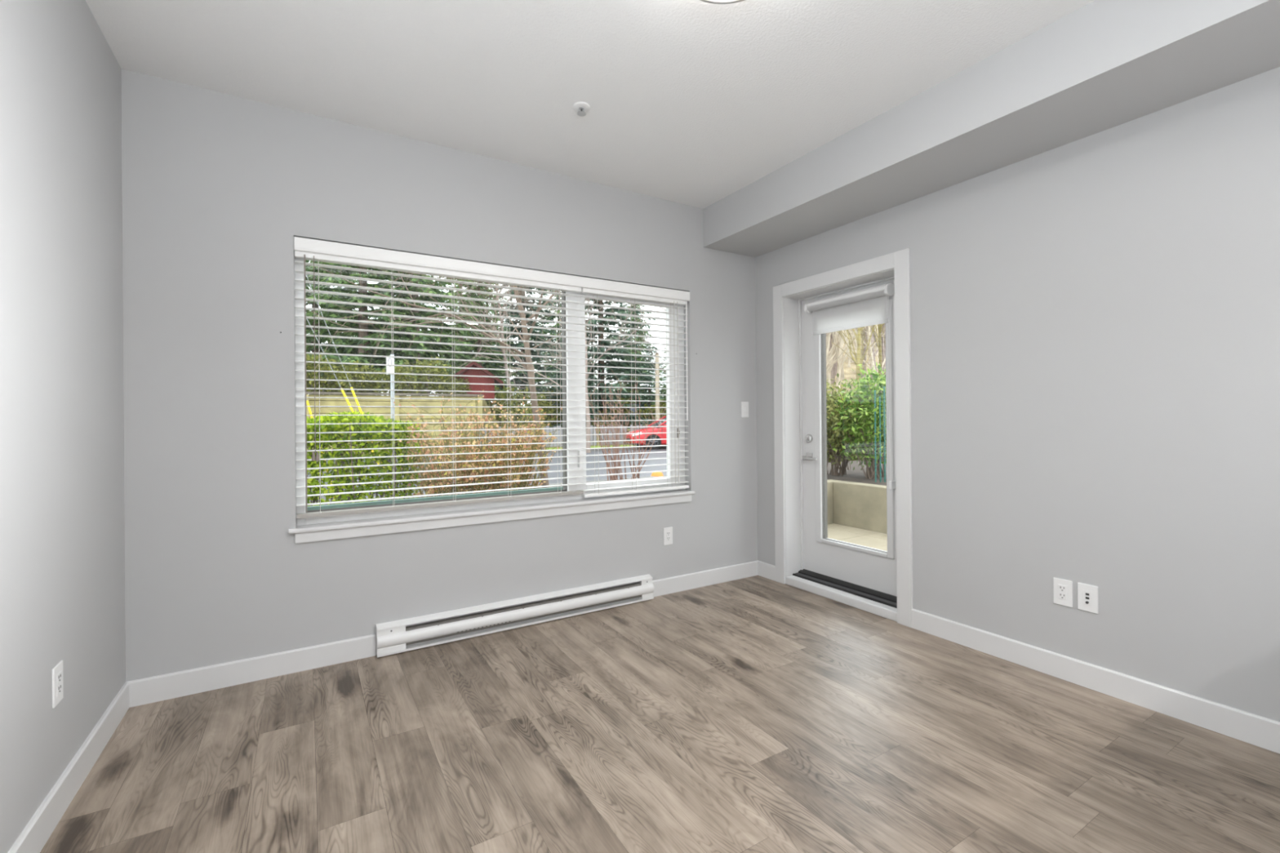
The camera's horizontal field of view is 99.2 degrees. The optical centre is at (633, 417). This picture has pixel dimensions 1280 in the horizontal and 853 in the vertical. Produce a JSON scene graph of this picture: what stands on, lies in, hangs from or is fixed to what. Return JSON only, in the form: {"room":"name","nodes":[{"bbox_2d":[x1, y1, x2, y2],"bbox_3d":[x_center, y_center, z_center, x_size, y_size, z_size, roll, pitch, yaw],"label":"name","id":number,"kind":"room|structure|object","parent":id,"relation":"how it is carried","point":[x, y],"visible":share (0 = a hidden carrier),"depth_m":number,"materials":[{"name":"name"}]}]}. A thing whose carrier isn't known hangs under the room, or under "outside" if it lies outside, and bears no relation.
{"room":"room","nodes":[
{"label":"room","id":0,"kind":"room"},
{"bbox_2d":[0,0,125,852],"bbox_3d":[-0.574,-0.118,-0.543,0.200,3.289,6.600,0,0,-31],"label":"wall","id":1,"kind":"structure","parent":0,"point":[62,524],"depth_m":1.71,"materials":[{"name":"paint"}]},
{"bbox_2d":[51,660,63,708],"bbox_3d":[-1.790,0.828,1.694,0.008,0.121,0.074,0,0,-31],"label":"wall outlet","id":2,"kind":"object","parent":1,"relation":"attached to","point":[57,694],"visible":1,"depth_m":1.68,"materials":[{"name":"plastic"}]},
{"bbox_2d":[57,671,61,696],"bbox_3d":[-1.788,0.828,1.695,0.002,0.067,0.033,0,0,-31],"label":"receptacle","id":3,"kind":"object","parent":2,"relation":"attached to","point":[59,673],"depth_m":1.69,"materials":[{"name":"plastic"}]},
{"bbox_2d":[7,682,128,852],"bbox_3d":[-0.468,1.172,-0.494,0.014,0.109,6.586,0,0,-31],"label":"baseboard","id":4,"kind":"structure","parent":1,"relation":"attached to","point":[39,828],"depth_m":1.76,"materials":[{"name":"white paint"}]},
{"bbox_2d":[120,68,757,681],"bbox_3d":[-0.645,-0.114,3.376,4.117,3.289,0.190,0,0,-31],"label":"wall","id":5,"kind":"structure","parent":0,"point":[218,188],"depth_m":2.65,"materials":[{"name":"paint"}]},
{"bbox_2d":[124,633,376,707],"bbox_3d":[-1.758,1.184,2.581,0.973,0.109,0.014,0,0,-31],"label":"baseboard","id":6,"kind":"structure","parent":5,"relation":"attached to","point":[145,691],"depth_m":2.54,"materials":[{"name":"white paint"}]},
{"bbox_2d":[306,486,563,510],"bbox_3d":[-1.179,0.500,3.221,1.700,0.068,0.080,0,0,-31],"label":"blind rail","id":7,"kind":"object","parent":5,"relation":"attached to","point":[495,493],"visible":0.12,"depth_m":3.17,"materials":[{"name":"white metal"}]},
{"bbox_2d":[293,250,684,525],"bbox_3d":[-0.678,-0.182,3.368,2.405,1.431,0.090,0,0,-31],"label":"window","id":8,"kind":"structure","parent":5,"relation":"in","point":[298,330],"depth_m":3.50,"materials":[{"name":"white plastic"}]},
{"bbox_2d":[294,250,583,519],"bbox_3d":[-1.000,-0.180,3.083,1.554,1.344,0.070,0,0,-31],"label":"blind","id":9,"kind":"object","parent":8,"relation":"attached to","point":[313,257],"visible":0.99,"depth_m":2.99,"materials":[{"name":"plastic"}]},
{"bbox_2d":[579,287,688,497],"bbox_3d":[0.026,-0.176,3.702,0.826,1.368,0.066,0,0,-31],"label":"blind","id":10,"kind":"object","parent":8,"relation":"attached to","point":[584,291],"visible":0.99,"depth_m":3.68,"materials":[{"name":"plastic"}]},
{"bbox_2d":[288,489,694,543],"bbox_3d":[-0.656,0.545,3.327,2.448,0.023,0.177,0,0,-31],"label":"trim","id":11,"kind":"structure","parent":5,"relation":"attached to","point":[461,513],"depth_m":3.10,"materials":[{"name":"white paint"}]},
{"bbox_2d":[293,236,689,301],"bbox_3d":[-0.642,-0.857,3.300,2.401,0.066,0.061,0,0,-31],"label":"blind valance","id":12,"kind":"object","parent":5,"relation":"attached to","point":[300,244],"visible":1,"depth_m":3.10,"materials":[{"name":"plastic"}]},
{"bbox_2d":[375,573,653,657],"bbox_3d":[-0.603,1.147,3.246,1.689,0.153,0.064,0,0,-31],"label":"baseboard heater","id":13,"kind":"object","parent":5,"relation":"attached to","point":[395,637],"visible":1,"depth_m":3.15,"materials":[{"name":"metal"}]},
{"bbox_2d":[663,526,672,545],"bbox_3d":[0.241,0.825,3.788,0.074,0.121,0.008,0,0,-31],"label":"wall outlet","id":14,"kind":"object","parent":5,"relation":"attached to","point":[668,531],"visible":1,"depth_m":3.78,"materials":[{"name":"plastic"}]},
{"bbox_2d":[666,531,670,541],"bbox_3d":[0.242,0.825,3.786,0.033,0.067,0.002,0,0,-31],"label":"receptacle","id":15,"kind":"object","parent":14,"relation":"attached to","point":[668,533],"depth_m":3.78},
{"bbox_2d":[652,560,758,596],"bbox_3d":[0.539,1.167,3.962,1.001,0.109,0.014,0,0,-31],"label":"baseboard","id":16,"kind":"structure","parent":5,"relation":"attached to","point":[664,586],"depth_m":3.94,"materials":[{"name":"white paint"}]},
{"bbox_2d":[741,401,748,417],"bbox_3d":[0.852,-0.060,4.159,0.074,0.121,0.011,0,0,-31],"label":"light switch","id":17,"kind":"object","parent":5,"relation":"attached to","point":[744,405],"visible":1,"depth_m":4.15,"materials":[{"name":"plastic"}]},
{"bbox_2d":[458,284,658,453],"bbox_3d":[-2.759,-3.488,21.789,7.842,9.829,5.718,0,0,21],"label":"bare tree","id":18,"kind":"object","parent":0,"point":[588,418],"visible":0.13,"depth_m":21.86,"materials":[{"name":"plant"}]},
{"bbox_2d":[84,0,1094,208],"bbox_3d":[1.071,-1.625,0.455,3.667,0.200,6.600,0,0,-31],"label":"ceiling","id":19,"kind":"structure","parent":0,"point":[693,103],"depth_m":2.34,"materials":[{"name":"paint"}]},
{"bbox_2d":[573,102,590,116],"bbox_3d":[-0.253,-1.494,2.650,0.084,0.036,0.084,0,0,-31],"label":"sprinkler","id":20,"kind":"object","parent":19,"relation":"attached to","point":[581,108],"visible":1,"depth_m":2.64,"materials":[{"name":"silver metal"}]},
{"bbox_2d":[699,0,745,4],"bbox_3d":[0.305,-1.467,1.706,0.356,0.100,0.356,0,0,-31],"label":"ceiling light","id":21,"kind":"object","parent":19,"relation":"attached to","point":[713,2],"visible":1,"depth_m":1.87,"materials":[{"name":"glass"}]},
{"bbox_2d":[40,575,1279,852],"bbox_3d":[1.094,1.264,0.453,3.667,0.100,6.600,0,0,-31],"label":"floor","id":22,"kind":"structure","parent":0,"point":[756,713],"depth_m":1.99,"materials":[{"name":"brown wood"}]},
{"bbox_2d":[804,283,896,488],"bbox_3d":[1.440,-0.193,3.674,0.080,1.283,0.662,0,0,-31],"label":"roller shade","id":23,"kind":"object","parent":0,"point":[869,306],"visible":0.99,"depth_m":3.62,"materials":[{"name":"white fabric"}]},
{"bbox_2d":[827,523,887,551],"bbox_3d":[2.891,1.309,3.561,2.075,0.125,5.484,0,0,-31],"label":"patio","id":24,"kind":"structure","parent":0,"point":[874,540],"depth_m":5.73,"materials":[{"name":"concrete"}]},
{"bbox_2d":[826,479,887,533],"bbox_3d":[3.264,1.050,3.719,1.620,0.597,5.960,0,0,-31],"label":"wall","id":25,"kind":"structure","parent":24,"relation":"on","point":[860,505],"depth_m":6.17,"materials":[{"name":"concrete"}]},
{"bbox_2d":[755,66,1279,721],"bbox_3d":[2.761,-0.143,1.463,0.250,3.289,6.600,0,0,-31],"label":"wall","id":26,"kind":"structure","parent":0,"point":[1095,319],"depth_m":2.37,"materials":[{"name":"paint"}]},
{"bbox_2d":[757,560,775,581],"bbox_3d":[1.012,1.163,4.132,0.014,0.109,0.184,0,0,-31],"label":"baseboard","id":27,"kind":"structure","parent":26,"relation":"attached to","point":[765,570],"depth_m":4.13,"materials":[{"name":"white paint"}]},
{"bbox_2d":[783,268,897,622],"bbox_3d":[1.434,0.159,3.663,0.251,2.110,0.913,0,0,-31],"label":"door","id":28,"kind":"structure","parent":26,"relation":"in","point":[864,578],"depth_m":3.92,"materials":[{"name":"white paint"}]},
{"bbox_2d":[773,248,912,627],"bbox_3d":[1.325,0.120,3.596,0.017,2.188,1.064,0,0,-31],"label":"trim","id":29,"kind":"structure","parent":26,"relation":"attached to","point":[900,260],"depth_m":3.20,"materials":[{"name":"white paint"}]},
{"bbox_2d":[702,0,1279,257],"bbox_3d":[2.426,-1.396,1.269,0.509,0.278,6.600,0,0,-31],"label":"soffit","id":30,"kind":"structure","parent":26,"relation":"attached to","point":[1104,64],"depth_m":2.31,"materials":[{"name":"paint"}]},
{"bbox_2d":[1053,577,1072,607],"bbox_3d":[1.984,0.808,2.518,0.008,0.121,0.074,0,0,-31],"label":"wall outlet","id":31,"kind":"object","parent":26,"relation":"attached to","point":[1062,588],"visible":1,"depth_m":2.52,"materials":[{"name":"plastic"}]},
{"bbox_2d":[1057,584,1066,600],"bbox_3d":[1.982,0.808,2.517,0.002,0.067,0.033,0,0,-31],"label":"receptacle","id":32,"kind":"object","parent":31,"relation":"attached to","point":[1062,588],"depth_m":2.52,"materials":[{"name":"plastic"}]},
{"bbox_2d":[1077,582,1097,613],"bbox_3d":[2.030,0.808,2.436,0.014,0.121,0.074,0,0,-31],"label":"outlet","id":33,"kind":"object","parent":26,"relation":"attached to","point":[1087,594],"visible":1,"depth_m":2.44,"materials":[{"name":"plastic"}]},
{"bbox_2d":[911,608,1279,753],"bbox_3d":[2.094,1.153,2.334,0.014,0.109,1.882,0,0,-31],"label":"baseboard","id":34,"kind":"structure","parent":26,"relation":"attached to","point":[1243,726],"depth_m":2.34,"materials":[{"name":"white paint"}]},
{"label":"outside","id":35,"kind":"structure","parent":0,"visible":0},
{"bbox_2d":[308,396,502,447],"bbox_3d":[-34.780,-0.190,40.938,36.600,3.750,60.250,0,0,-31],"label":"bank","id":36,"kind":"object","parent":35,"point":[484,403],"visible":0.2,"depth_m":22.89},
{"bbox_2d":[306,351,370,395],"bbox_3d":[-13.206,-1.701,23.072,4.272,2.213,2.487,0,0,-28],"label":"shrub","id":37,"kind":"object","parent":36,"relation":"on","point":[310,366],"visible":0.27,"depth_m":22.76,"materials":[{"name":"green plant"}]},
{"bbox_2d":[305,261,372,395],"bbox_3d":[-19.718,-8.922,33.209,8.098,16.442,7.648,0,0,18],"label":"conifer","id":38,"kind":"object","parent":36,"relation":"on","point":[310,277],"visible":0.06,"depth_m":32.66,"materials":[{"name":"green plant"}]},
{"bbox_2d":[307,273,373,395],"bbox_3d":[-24.744,-10.108,44.714,8.950,18.173,8.453,0,0,-45],"label":"conifer","id":39,"kind":"object","parent":36,"relation":"on","point":[353,281],"visible":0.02,"depth_m":43.84,"materials":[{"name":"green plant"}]},
{"bbox_2d":[332,360,386,392],"bbox_3d":[-11.744,-1.523,23.456,1.990,1.770,3.418,0,0,-12],"label":"shrub","id":40,"kind":"object","parent":36,"relation":"on","point":[365,376],"visible":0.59,"depth_m":22.63,"materials":[{"name":"green plant"}]},
{"bbox_2d":[305,260,451,388],"bbox_3d":[-13.394,-9.195,27.475,8.050,17.307,8.524,0,0,-3],"label":"conifer","id":41,"kind":"object","parent":36,"relation":"on","point":[344,350],"visible":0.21,"depth_m":26.45,"materials":[{"name":"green plant"}]},
{"bbox_2d":[337,274,466,395],"bbox_3d":[-16.274,-10.130,38.080,9.130,17.825,8.398,0,0,-37],"label":"conifer","id":42,"kind":"object","parent":36,"relation":"on","point":[370,284],"visible":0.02,"depth_m":37.60,"materials":[{"name":"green plant"}]},
{"bbox_2d":[326,267,488,393],"bbox_3d":[-11.250,-8.616,27.892,7.302,15.500,7.939,0,0,-6],"label":"conifer","id":43,"kind":"object","parent":36,"relation":"on","point":[411,288],"visible":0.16,"depth_m":27.06,"materials":[{"name":"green plant"}]},
{"bbox_2d":[365,355,457,395],"bbox_3d":[-9.357,-1.637,23.169,3.845,1.992,2.238,0,0,3],"label":"shrub","id":44,"kind":"object","parent":36,"relation":"on","point":[415,386],"visible":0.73,"depth_m":22.78,"materials":[{"name":"green plant"}]},
{"bbox_2d":[431,376,471,396],"bbox_3d":[-7.906,-1.317,23.752,1.368,1.217,2.350,0,0,19],"label":"shrub","id":45,"kind":"object","parent":36,"relation":"on","point":[448,387],"visible":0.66,"depth_m":23.42,"materials":[{"name":"green plant"}]},
{"bbox_2d":[428,275,494,391],"bbox_3d":[-16.622,-10.904,52.089,9.527,18.600,8.763,0,0,35],"label":"conifer","id":46,"kind":"object","parent":36,"relation":"on","point":[457,286],"visible":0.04,"depth_m":51.63,"materials":[{"name":"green plant"}]},
{"bbox_2d":[446,361,503,400],"bbox_3d":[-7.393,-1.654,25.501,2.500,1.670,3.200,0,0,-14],"label":"house","id":47,"kind":"structure","parent":36,"relation":"on","point":[473,364],"depth_m":24.34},
{"bbox_2d":[438,280,525,395],"bbox_3d":[-9.568,-6.250,33.208,5.285,10.730,4.991,0,0,36],"label":"conifer","id":48,"kind":"object","parent":36,"relation":"on","point":[499,372],"visible":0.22,"depth_m":32.90,"materials":[{"name":"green plant"}]},
{"bbox_2d":[425,276,557,395],"bbox_3d":[-6.931,-6.289,28.948,6.289,10.812,8.626,0,0,13],"label":"bare tree","id":49,"kind":"object","parent":36,"relation":"on","point":[501,335],"visible":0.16,"depth_m":29.21,"materials":[{"name":"plant"}]},
{"bbox_2d":[485,395,547,434],"bbox_3d":[-6.259,-0.054,26.987,4.272,2.213,2.487,0,0,34],"label":"shrub","id":50,"kind":"object","parent":36,"relation":"on","point":[513,411],"visible":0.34,"depth_m":26.46,"materials":[{"name":"green plant"}]},
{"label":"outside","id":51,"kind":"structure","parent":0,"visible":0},
{"bbox_2d":[830,331,882,460],"bbox_3d":[10.985,-3.019,30.230,9.739,9.450,32.188,0,0,29],"label":"slope","id":52,"kind":"structure","parent":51,"point":[849,373],"depth_m":25.93,"materials":[{"name":"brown plant"}]},
{"bbox_2d":[831,333,837,375],"bbox_3d":[8.985,-6.283,25.256,3.847,8.864,4.322,0,0,17],"label":"tree","id":53,"kind":"object","parent":52,"relation":"on","point":[835,363],"visible":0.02,"depth_m":25.00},
{"bbox_2d":[828,330,840,384],"bbox_3d":[8.569,-4.403,23.846,2.983,6.117,2.655,0,0,-20],"label":"tree","id":54,"kind":"object","parent":52,"relation":"on","point":[833,371],"visible":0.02,"depth_m":23.56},
{"bbox_2d":[829,329,853,382],"bbox_3d":[8.220,-4.823,20.584,3.928,7.987,5.984,0,0,28],"label":"tree","id":55,"kind":"object","parent":52,"relation":"on","point":[833,352],"visible":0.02,"depth_m":21.78,"materials":[{"name":"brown plant"}]},
{"bbox_2d":[826,326,866,400],"bbox_3d":[8.274,-4.555,21.164,3.922,8.589,4.181,0,0,-40],"label":"tree","id":56,"kind":"object","parent":52,"relation":"on","point":[828,374],"visible":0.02,"depth_m":20.51,"materials":[{"name":"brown plant"}]},
{"bbox_2d":[826,326,866,373],"bbox_3d":[7.394,-3.178,19.200,2.954,6.007,4.501,0,0,8],"label":"tree","id":57,"kind":"object","parent":52,"relation":"on","point":[828,353],"visible":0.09,"depth_m":19.92,"materials":[{"name":"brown plant"}]},
{"bbox_2d":[843,332,850,367],"bbox_3d":[10.504,-5.413,27.758,2.999,6.098,4.569,0,0,40],"label":"tree","id":58,"kind":"object","parent":52,"relation":"on","point":[849,357],"visible":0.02,"depth_m":26.55,"materials":[{"name":"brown plant"}]},
{"bbox_2d":[837,327,867,387],"bbox_3d":[9.708,-4.799,23.558,3.314,7.258,3.533,0,0,-31],"label":"tree","id":59,"kind":"object","parent":52,"relation":"on","point":[842,377],"visible":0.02,"depth_m":23.09,"materials":[{"name":"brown plant"}]},
{"bbox_2d":[831,324,878,395],"bbox_3d":[6.969,-4.139,18.923,5.900,7.875,3.873,0,0,-24],"label":"tree","id":60,"kind":"object","parent":52,"relation":"on","point":[840,364],"visible":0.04,"depth_m":19.86,"materials":[{"name":"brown plant"}]},
{"bbox_2d":[833,325,885,386],"bbox_3d":[9.305,-3.656,21.240,3.335,6.851,3.128,0,0,7],"label":"tree","id":61,"kind":"object","parent":52,"relation":"on","point":[872,362],"visible":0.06,"depth_m":20.51,"materials":[{"name":"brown plant"}]},
{"bbox_2d":[856,326,867,385],"bbox_3d":[9.536,-5.559,22.658,4.316,8.851,3.842,0,0,13],"label":"tree","id":62,"kind":"object","parent":52,"relation":"on","point":[864,331],"visible":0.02,"depth_m":22.83,"materials":[{"name":"plant"}]},
{"bbox_2d":[866,324,885,380],"bbox_3d":[9.181,-4.156,21.233,3.619,7.422,3.221,0,0,-31],"label":"tree","id":63,"kind":"object","parent":52,"relation":"on","point":[872,338],"visible":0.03,"depth_m":20.96,"materials":[{"name":"plant"}]},
{"bbox_2d":[872,323,885,392],"bbox_3d":[9.890,-4.395,21.552,3.561,7.304,3.170,0,0,11],"label":"tree","id":64,"kind":"object","parent":52,"relation":"on","point":[883,346],"visible":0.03,"depth_m":21.64,"materials":[{"name":"plant"}]},
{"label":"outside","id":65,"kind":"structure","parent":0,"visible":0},
{"bbox_2d":[320,444,636,457],"bbox_3d":[11.181,1.471,31.869,74.000,0.470,2.350,0,0,-31],"label":"grass verge","id":66,"kind":"structure","parent":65,"point":[596,446],"depth_m":24.21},
{"bbox_2d":[477,424,647,448],"bbox_3d":[-0.507,0.846,26.080,14.010,1.000,0.130,0,0,-31],"label":"fence","id":67,"kind":"object","parent":66,"relation":"on","point":[559,432],"visible":0.14,"depth_m":25.14,"materials":[{"name":"wood"}]},
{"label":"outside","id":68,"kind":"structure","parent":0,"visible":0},
{"bbox_3d":[11.112,1.493,14.522,52.000,0.400,6.810,0,0,-31],"label":"bed","id":69,"kind":"object","parent":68,"visible":0},
{"bbox_2d":[306,398,334,499],"bbox_3d":[-5.377,-1.251,8.500,1.518,5.355,0.034,0,0,0],"label":"guard","id":70,"kind":"object","parent":69,"relation":"on","point":[308,403],"visible":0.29,"depth_m":8.49,"materials":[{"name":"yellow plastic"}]},
{"bbox_2d":[306,275,386,472],"bbox_3d":[-4.717,-1.256,8.501,2.116,5.357,0.034,0,0,0],"label":"guard","id":71,"kind":"object","parent":69,"relation":"on","point":[353,391],"visible":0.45,"depth_m":8.50,"materials":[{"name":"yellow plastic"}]},
{"bbox_2d":[306,319,390,488],"bbox_3d":[-4.953,-1.253,8.501,2.612,5.359,0.034,0,0,0],"label":"guard","id":72,"kind":"object","parent":69,"relation":"on","point":[342,391],"visible":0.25,"depth_m":8.49,"materials":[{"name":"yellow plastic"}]},
{"bbox_2d":[306,409,425,506],"bbox_3d":[-4.431,0.658,6.410,3.811,1.517,1.647,0,0,-31],"label":"hedge","id":73,"kind":"object","parent":69,"relation":"on","point":[326,419],"visible":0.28,"depth_m":6.46,"materials":[{"name":"green plant"}]},
{"bbox_2d":[386,354,395,483],"bbox_3d":[-3.971,0.186,8.963,0.300,2.450,0.077,-1,0,44],"label":"street sign","id":74,"kind":"object","parent":69,"relation":"on","point":[388,360],"visible":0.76,"depth_m":8.95,"materials":[{"name":"metal"}]},
{"bbox_2d":[307,264,637,488],"bbox_3d":[-1.850,-2.265,8.107,5.478,7.332,5.273,0,0,-41],"label":"bare tree","id":75,"kind":"object","parent":69,"relation":"on","point":[526,337],"visible":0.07,"depth_m":8.35,"materials":[{"name":"brown plant"}]},
{"bbox_2d":[394,390,562,497],"bbox_3d":[-1.922,0.524,6.841,2.002,1.745,1.793,0,0,-34],"label":"shrub","id":76,"kind":"object","parent":69,"relation":"on","point":[426,451],"visible":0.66,"depth_m":6.51,"materials":[{"name":"plant"}]},
{"bbox_2d":[586,368,666,480],"bbox_3d":[-0.232,0.153,11.294,1.702,2.477,1.487,0,0,40],"label":"bare shrub","id":77,"kind":"object","parent":69,"relation":"on","point":[612,477],"visible":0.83,"depth_m":11.32,"materials":[{"name":"plant"}]},
{"bbox_2d":[826,410,863,462],"bbox_3d":[4.658,0.492,13.080,2.238,1.992,3.845,0,0,22],"label":"shrub","id":78,"kind":"object","parent":69,"relation":"on","point":[829,460],"visible":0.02,"depth_m":12.27,"materials":[{"name":"green plant"}]},
{"bbox_2d":[826,459,886,485],"bbox_3d":[5.566,1.057,6.294,4.980,0.550,8.000,0,0,-31],"label":"soil","id":79,"kind":"object","parent":69,"relation":"on","point":[857,475],"visible":0.05,"depth_m":7.46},
{"bbox_2d":[826,373,872,475],"bbox_3d":[2.764,0.098,7.647,1.379,1.429,1.344,0,0,16],"label":"evergreen shrub","id":80,"kind":"object","parent":79,"relation":"on","point":[831,399],"visible":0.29,"depth_m":7.44,"materials":[{"name":"green plant"}]},
{"bbox_2d":[826,362,886,479],"bbox_3d":[3.213,0.023,7.265,1.278,1.567,1.327,0,0,21],"label":"shrub","id":81,"kind":"object","parent":79,"relation":"on","point":[868,448],"visible":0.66,"depth_m":7.10,"materials":[{"name":"green plant"}]},
{"bbox_2d":[873,386,885,482],"bbox_3d":[3.053,0.210,6.750,0.137,1.186,0.026,0,0,0],"label":"stakes","id":82,"kind":"object","parent":79,"relation":"on","point":[884,387],"visible":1,"depth_m":6.74,"materials":[{"name":"teal plastic"}]},
{"bbox_2d":[832,324,885,457],"bbox_3d":[5.847,-1.724,14.400,2.294,6.128,3.055,0,0,14],"label":"tree","id":83,"kind":"object","parent":69,"relation":"on","point":[858,336],"visible":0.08,"depth_m":13.92,"materials":[{"name":"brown plant"}]},
{"bbox_2d":[838,323,885,460],"bbox_3d":[6.364,-1.863,14.093,2.382,6.416,3.498,0,0,-3],"label":"tree","id":84,"kind":"object","parent":69,"relation":"on","point":[880,326],"visible":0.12,"depth_m":14.20,"materials":[{"name":"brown plant"}]},
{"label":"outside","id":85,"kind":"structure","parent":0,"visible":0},
{"bbox_2d":[513,431,628,448],"bbox_3d":[-1.567,1.620,66.648,120.000,0.430,70.400,0,0,-31],"label":"ground","id":86,"kind":"structure","parent":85,"point":[513,431],"depth_m":27.51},
{"bbox_2d":[306,391,484,456],"bbox_3d":[-17.152,0.324,16.243,25.350,2.400,0.260,0,0,-31],"label":"wall","id":87,"kind":"structure","parent":86,"relation":"on","point":[323,402],"depth_m":21.21,"materials":[{"name":"concrete"}]},
{"bbox_2d":[451,280,519,394],"bbox_3d":[-12.318,-7.831,45.918,6.207,13.175,6.748,0,0,-29],"label":"conifer","id":88,"kind":"object","parent":86,"relation":"on","point":[494,295],"visible":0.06,"depth_m":45.78,"materials":[{"name":"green plant"}]},
{"bbox_2d":[474,283,561,402],"bbox_3d":[-8.070,-9.114,39.795,7.714,16.236,7.838,0,0,-14],"label":"conifer","id":89,"kind":"object","parent":86,"relation":"on","point":[517,381],"visible":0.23,"depth_m":39.40,"materials":[{"name":"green plant"}]},
{"bbox_2d":[487,385,562,431],"bbox_3d":[-5.894,-0.339,29.605,5.554,2.877,3.233,0,0,-40],"label":"shrub","id":90,"kind":"object","parent":86,"relation":"on","point":[517,396],"visible":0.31,"depth_m":29.27,"materials":[{"name":"green plant"}]},
{"bbox_2d":[525,384,562,426],"bbox_3d":[-5.045,-0.438,33.078,3.482,3.098,5.981,0,0,-25],"label":"shrub","id":91,"kind":"object","parent":86,"relation":"on","point":[544,390],"visible":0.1,"depth_m":31.47,"materials":[{"name":"green plant"}]},
{"bbox_2d":[528,289,597,395],"bbox_3d":[-7.261,-9.227,51.562,8.050,17.307,8.524,0,0,11],"label":"conifer","id":92,"kind":"object","parent":86,"relation":"on","point":[540,380],"visible":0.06,"depth_m":51.45,"materials":[{"name":"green plant"}]},
{"bbox_2d":[539,312,611,439],"bbox_3d":[-3.382,-3.227,31.071,4.538,9.400,4.466,0,0,-33],"label":"conifer","id":93,"kind":"object","parent":86,"relation":"on","point":[555,375],"visible":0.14,"depth_m":30.87,"materials":[{"name":"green plant"}]},
{"bbox_2d":[591,404,615,438],"bbox_3d":[-2.700,0.282,32.913,2.985,2.655,5.126,0,0,-9],"label":"shrub","id":94,"kind":"object","parent":86,"relation":"on","point":[602,412],"visible":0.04,"depth_m":31.66,"materials":[{"name":"green plant"}]},
{"bbox_2d":[543,290,662,432],"bbox_3d":[-2.134,-7.040,33.790,8.120,17.091,8.250,0,0,20],"label":"conifer","id":95,"kind":"object","parent":86,"relation":"on","point":[603,343],"visible":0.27,"depth_m":33.63,"materials":[{"name":"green plant"}]},
{"bbox_2d":[591,388,636,432],"bbox_3d":[-2.459,-0.469,44.120,8.544,4.426,4.974,0,0,-17],"label":"shrub","id":96,"kind":"object","parent":86,"relation":"on","point":[607,402],"visible":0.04,"depth_m":43.60,"materials":[{"name":"green plant"}]},
{"bbox_2d":[604,302,665,392],"bbox_3d":[0.008,-7.040,56.001,8.250,17.091,8.120,0,0,1],"label":"conifer","id":97,"kind":"object","parent":86,"relation":"on","point":[625,305],"visible":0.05,"depth_m":55.77,"materials":[{"name":"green plant"}]},
{"bbox_2d":[608,303,662,428],"bbox_3d":[0.098,-4.603,46.337,5.796,12.461,6.137,0,0,-20],"label":"conifer","id":98,"kind":"object","parent":86,"relation":"on","point":[637,305],"visible":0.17,"depth_m":45.83,"materials":[{"name":"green plant"}]},
{"bbox_2d":[626,404,653,424],"bbox_3d":[2.199,0.138,44.000,5.300,2.500,4.400,0,0,-11],"label":"house","id":99,"kind":"structure","parent":86,"relation":"on","point":[633,409],"depth_m":42.73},
{"bbox_2d":[625,399,666,431],"bbox_3d":[2.435,-0.040,38.011,6.408,3.319,3.731,0,0,31],"label":"shrub","id":100,"kind":"object","parent":86,"relation":"on","point":[653,410],"visible":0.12,"depth_m":37.76,"materials":[{"name":"green plant"}]},
{"bbox_2d":[630,346,666,413],"bbox_3d":[1.235,-2.156,43.098,3.411,7.178,3.465,0,0,-6],"label":"conifer","id":101,"kind":"object","parent":86,"relation":"on","point":[649,384],"visible":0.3,"depth_m":42.94,"materials":[{"name":"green plant"}]},
{"bbox_2d":[631,306,666,373],"bbox_3d":[3.533,-4.020,33.452,8.626,10.812,6.289,0,0,34],"label":"bare tree","id":102,"kind":"object","parent":86,"relation":"on","point":[664,371],"visible":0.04,"depth_m":34.46,"materials":[{"name":"plant"}]},
{"bbox_2d":[646,347,666,415],"bbox_3d":[2.572,-2.106,40.053,3.286,6.975,3.572,0,0,2],"label":"conifer","id":103,"kind":"object","parent":86,"relation":"on","point":[661,378],"visible":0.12,"depth_m":39.93,"materials":[{"name":"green plant"}]},
{"bbox_2d":[654,352,659,419],"bbox_3d":[1.313,-1.096,30.001,0.260,4.961,0.260,0,0,-31],"label":"utility pole","id":104,"kind":"object","parent":86,"relation":"on","point":[657,366],"visible":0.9,"depth_m":29.90,"materials":[{"name":"wood"}]},
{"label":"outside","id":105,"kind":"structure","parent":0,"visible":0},
{"bbox_2d":[306,448,666,501],"bbox_3d":[14.428,1.473,26.470,74.000,0.405,9.950,0,0,-31],"label":"road","id":106,"kind":"structure","parent":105,"point":[662,455],"depth_m":15.55,"materials":[{"name":"asphalt"}]},
{"bbox_2d":[309,445,666,462],"bbox_3d":[11.825,1.450,30.798,74.000,0.500,0.150,0,0,-31],"label":"kerb","id":107,"kind":"object","parent":106,"relation":"on","point":[664,446],"depth_m":22.70,"materials":[{"name":"concrete"}]},
{"bbox_2d":[310,475,666,505],"bbox_3d":[17.030,1.421,22.143,74.000,0.460,0.150,0,0,-31],"label":"kerb","id":108,"kind":"object","parent":106,"relation":"on","point":[664,475],"depth_m":10.97,"materials":[{"name":"concrete"}]},
{"bbox_2d":[624,415,666,449],"bbox_3d":[1.784,0.665,24.562,4.260,1.523,1.943,0,0,-15],"label":"car","id":109,"kind":"object","parent":106,"relation":"on","point":[662,429],"visible":0.38,"depth_m":23.51,"materials":[{"name":"red paint"}]},
{"bbox_2d":[651,471,663,476],"bbox_3d":[0.534,1.287,12.299,0.300,0.170,0.300,0,0,-31],"label":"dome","id":110,"kind":"object","parent":106,"relation":"on","point":[656,473],"visible":0.7,"depth_m":12.20,"materials":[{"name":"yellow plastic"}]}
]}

